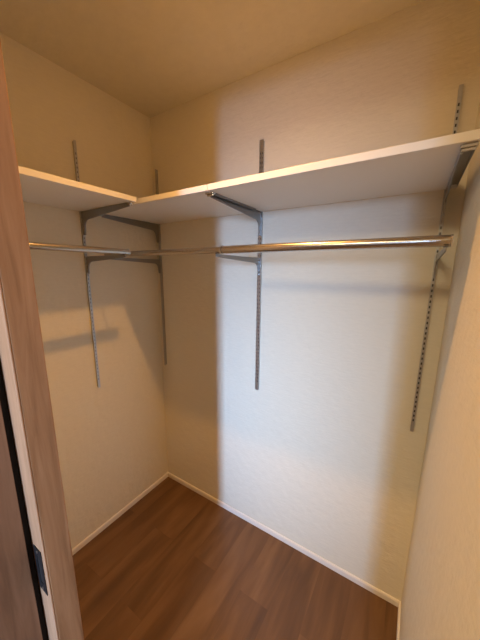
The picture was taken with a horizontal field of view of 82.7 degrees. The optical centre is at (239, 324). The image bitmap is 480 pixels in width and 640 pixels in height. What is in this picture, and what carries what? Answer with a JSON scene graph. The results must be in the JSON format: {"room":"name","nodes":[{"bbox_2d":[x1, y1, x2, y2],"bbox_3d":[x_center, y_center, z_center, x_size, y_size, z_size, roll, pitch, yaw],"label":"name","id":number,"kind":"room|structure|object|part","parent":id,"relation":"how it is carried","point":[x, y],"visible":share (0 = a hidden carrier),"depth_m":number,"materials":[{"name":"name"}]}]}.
{"room":"walk-in closet","nodes":[
{"label":"walk-in closet","id":0,"kind":"room"},
{"bbox_2d":[0,32,167,548],"bbox_3d":[-0.863,0.048,1.417,0.100,2.400,1.265,7,13,32],"label":"wall","id":1,"kind":"structure","parent":0,"point":[111,437],"depth_m":1.45,"materials":[{"name":"paint"}]},
{"bbox_2d":[72,140,99,387],"bbox_3d":[-0.774,-0.255,1.387,0.013,1.226,0.012,7,13,32],"label":"upright","id":2,"kind":"object","parent":1,"relation":"attached to","point":[73,141],"visible":0.87,"depth_m":1.40,"materials":[{"name":"silver metal"}]},
{"bbox_2d":[18,166,136,210],"bbox_3d":[-0.747,-0.497,1.009,0.396,0.021,0.559,7,13,32],"label":"shelf board","id":3,"kind":"object","parent":2,"relation":"attached to","point":[37,187],"visible":0.72,"depth_m":1.02,"materials":[{"name":"white laminate"}]},
{"bbox_2d":[86,254,125,273],"bbox_3d":[-0.636,-0.285,1.292,0.316,0.090,0.010,7,13,32],"label":"rod bracket","id":4,"kind":"object","parent":2,"relation":"attached to","point":[89,259],"visible":0.99,"depth_m":1.31,"materials":[{"name":"grey metal"}]},
{"bbox_2d":[29,242,130,254],"bbox_3d":[-0.650,-0.279,0.990,0.028,0.028,0.567,7,13,32],"label":"clothes rod","id":5,"kind":"object","parent":4,"relation":"on","point":[32,245],"visible":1,"depth_m":1.02,"materials":[{"name":"silver metal"}]},
{"bbox_2d":[81,202,133,234],"bbox_3d":[-0.607,-0.475,1.240,0.378,0.110,0.017,7,13,32],"label":"shelf bracket","id":6,"kind":"object","parent":2,"relation":"attached to","point":[88,214],"visible":1,"depth_m":1.25,"materials":[{"name":"grey metal"}]},
{"bbox_2d":[72,472,167,554],"bbox_3d":[-0.808,1.210,1.646,0.008,0.032,1.004,7,13,32],"label":"baseboard","id":7,"kind":"structure","parent":1,"relation":"attached to","point":[106,524],"depth_m":1.70,"materials":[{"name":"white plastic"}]},
{"bbox_2d":[0,0,424,117],"bbox_3d":[-0.512,-0.749,-0.857,4.100,0.060,4.400,7,13,32],"label":"ceiling","id":8,"kind":"structure","parent":0,"point":[155,57],"depth_m":1.03,"materials":[{"name":"paint"}]},
{"bbox_2d":[73,477,397,639],"bbox_3d":[-0.528,1.663,-0.375,4.100,0.060,4.400,7,13,32],"label":"floor","id":9,"kind":"structure","parent":0,"point":[177,564],"depth_m":1.35,"materials":[{"name":"brown wood"}]},
{"bbox_2d":[150,0,479,600],"bbox_3d":[0.136,0.043,1.473,1.526,2.400,0.100,7,13,32],"label":"wall","id":10,"kind":"structure","parent":0,"point":[325,455],"depth_m":1.26,"materials":[{"name":"paint"}]},
{"bbox_2d":[155,169,166,364],"bbox_3d":[-0.503,-0.325,1.746,0.012,1.226,0.013,7,13,32],"label":"upright","id":11,"kind":"object","parent":10,"relation":"attached to","point":[156,171],"visible":0.86,"depth_m":1.76,"materials":[{"name":"grey metal"}]},
{"bbox_2d":[101,214,158,242],"bbox_3d":[-0.603,-0.534,1.534,0.017,0.110,0.378,7,13,32],"label":"shelf bracket","id":12,"kind":"object","parent":11,"relation":"attached to","point":[143,224],"visible":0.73,"depth_m":1.56,"materials":[{"name":"grey metal"}]},
{"bbox_2d":[111,258,160,272],"bbox_3d":[-0.601,-0.344,1.585,0.010,0.090,0.354,7,13,32],"label":"rod bracket","id":13,"kind":"object","parent":11,"relation":"attached to","point":[155,261],"visible":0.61,"depth_m":1.63,"materials":[{"name":"grey metal"}]},
{"bbox_2d":[106,185,260,223],"bbox_3d":[-0.326,-0.559,1.332,0.756,0.021,0.413,7,13,32],"label":"shelf board","id":14,"kind":"object","parent":11,"relation":"attached to","point":[192,203],"visible":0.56,"depth_m":1.25,"materials":[{"name":"white laminate"}]},
{"bbox_2d":[255,139,264,389],"bbox_3d":[0.098,-0.246,1.372,0.020,1.226,0.013,7,13,32],"label":"upright","id":15,"kind":"object","parent":10,"relation":"attached to","point":[262,142],"visible":0.82,"depth_m":1.39,"materials":[{"name":"silver metal"}]},
{"bbox_2d":[205,192,260,235],"bbox_3d":[-0.006,-0.454,1.153,0.034,0.110,0.397,7,13,32],"label":"shelf bracket","id":16,"kind":"object","parent":15,"relation":"attached to","point":[252,212],"visible":1,"depth_m":1.15,"materials":[{"name":"grey metal"}]},
{"bbox_2d":[215,253,259,274],"bbox_3d":[0.001,-0.263,1.211,0.010,0.090,0.355,7,13,32],"label":"rod bracket","id":17,"kind":"object","parent":15,"relation":"attached to","point":[255,260],"visible":1,"depth_m":1.22,"materials":[{"name":"grey metal"}]},
{"bbox_2d":[104,234,453,255],"bbox_3d":[-0.089,-0.291,1.065,1.470,0.033,0.033,7,13,32],"label":"clothes rod","id":18,"kind":"object","parent":17,"relation":"on","point":[434,240],"visible":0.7,"depth_m":0.84,"materials":[{"name":"silver metal"}]},
{"bbox_3d":[0.101,-0.247,1.376,0.017,1.218,0.005,7,13,32],"label":"plate","id":19,"kind":"part","parent":15,"relation":"part of","materials":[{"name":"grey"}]},
{"bbox_2d":[168,472,398,606],"bbox_3d":[0.099,1.213,1.661,1.510,0.032,0.008,7,13,32],"label":"baseboard","id":20,"kind":"structure","parent":10,"relation":"attached to","point":[369,587],"depth_m":1.52,"materials":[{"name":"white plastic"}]},
{"bbox_2d":[410,84,463,431],"bbox_3d":[0.707,-0.167,0.995,0.012,1.226,0.013,7,13,32],"label":"upright","id":21,"kind":"object","parent":10,"relation":"attached to","point":[460,91],"visible":0.83,"depth_m":1.01,"materials":[{"name":"grey metal"}]},
{"bbox_2d":[207,129,479,211],"bbox_3d":[0.308,-0.476,0.938,0.738,0.021,0.414,7,13,32],"label":"shelf board","id":22,"kind":"object","parent":21,"relation":"attached to","point":[427,165],"visible":0.83,"depth_m":0.83,"materials":[{"name":"white laminate"}]},
{"bbox_2d":[433,244,448,277],"bbox_3d":[0.609,-0.183,0.834,0.010,0.090,0.355,7,13,32],"label":"rod bracket","id":23,"kind":"object","parent":21,"relation":"attached to","point":[441,253],"visible":1,"depth_m":0.82,"materials":[{"name":"grey metal"}]},
{"bbox_2d":[441,142,478,222],"bbox_3d":[0.607,-0.373,0.769,0.032,0.110,0.402,7,13,32],"label":"shelf bracket","id":24,"kind":"object","parent":21,"relation":"attached to","point":[466,152],"visible":1,"depth_m":0.69,"materials":[{"name":"grey metal"}]},
{"bbox_3d":[0.601,-0.376,0.781,0.004,0.110,0.389,7,13,32],"label":"arm","id":25,"kind":"part","parent":24,"relation":"part of","materials":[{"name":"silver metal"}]},
{"bbox_2d":[399,100,479,639],"bbox_3d":[0.553,0.214,0.631,0.100,2.400,1.104,7,13,32],"label":"wall","id":26,"kind":"structure","parent":0,"point":[440,600],"depth_m":0.62,"materials":[{"name":"paint"}]},
{"bbox_2d":[396,601,400,639],"bbox_3d":[0.473,1.378,0.850,0.008,0.032,1.004,7,13,32],"label":"baseboard","id":27,"kind":"structure","parent":26,"relation":"attached to","point":[399,604],"depth_m":1.19,"materials":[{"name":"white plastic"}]},
{"bbox_3d":[0.024,0.292,0.225,3.900,2.400,0.161,7,13,32],"label":"wall","id":28,"kind":"structure","parent":0,"visible":0},
{"bbox_2d":[0,40,83,639],"bbox_3d":[-0.164,0.331,0.347,0.794,2.274,0.174,7,13,32],"label":"door frame","id":29,"kind":"structure","parent":28,"relation":"in","point":[39,600],"depth_m":0.56,"materials":[{"name":"brown wood"}]},
{"bbox_3d":[-0.445,0.548,0.609,0.036,0.117,0.002,7,13,32],"label":"latch plate","id":30,"kind":"part","parent":29,"relation":"part of","materials":[{"name":"black"}]}
]}

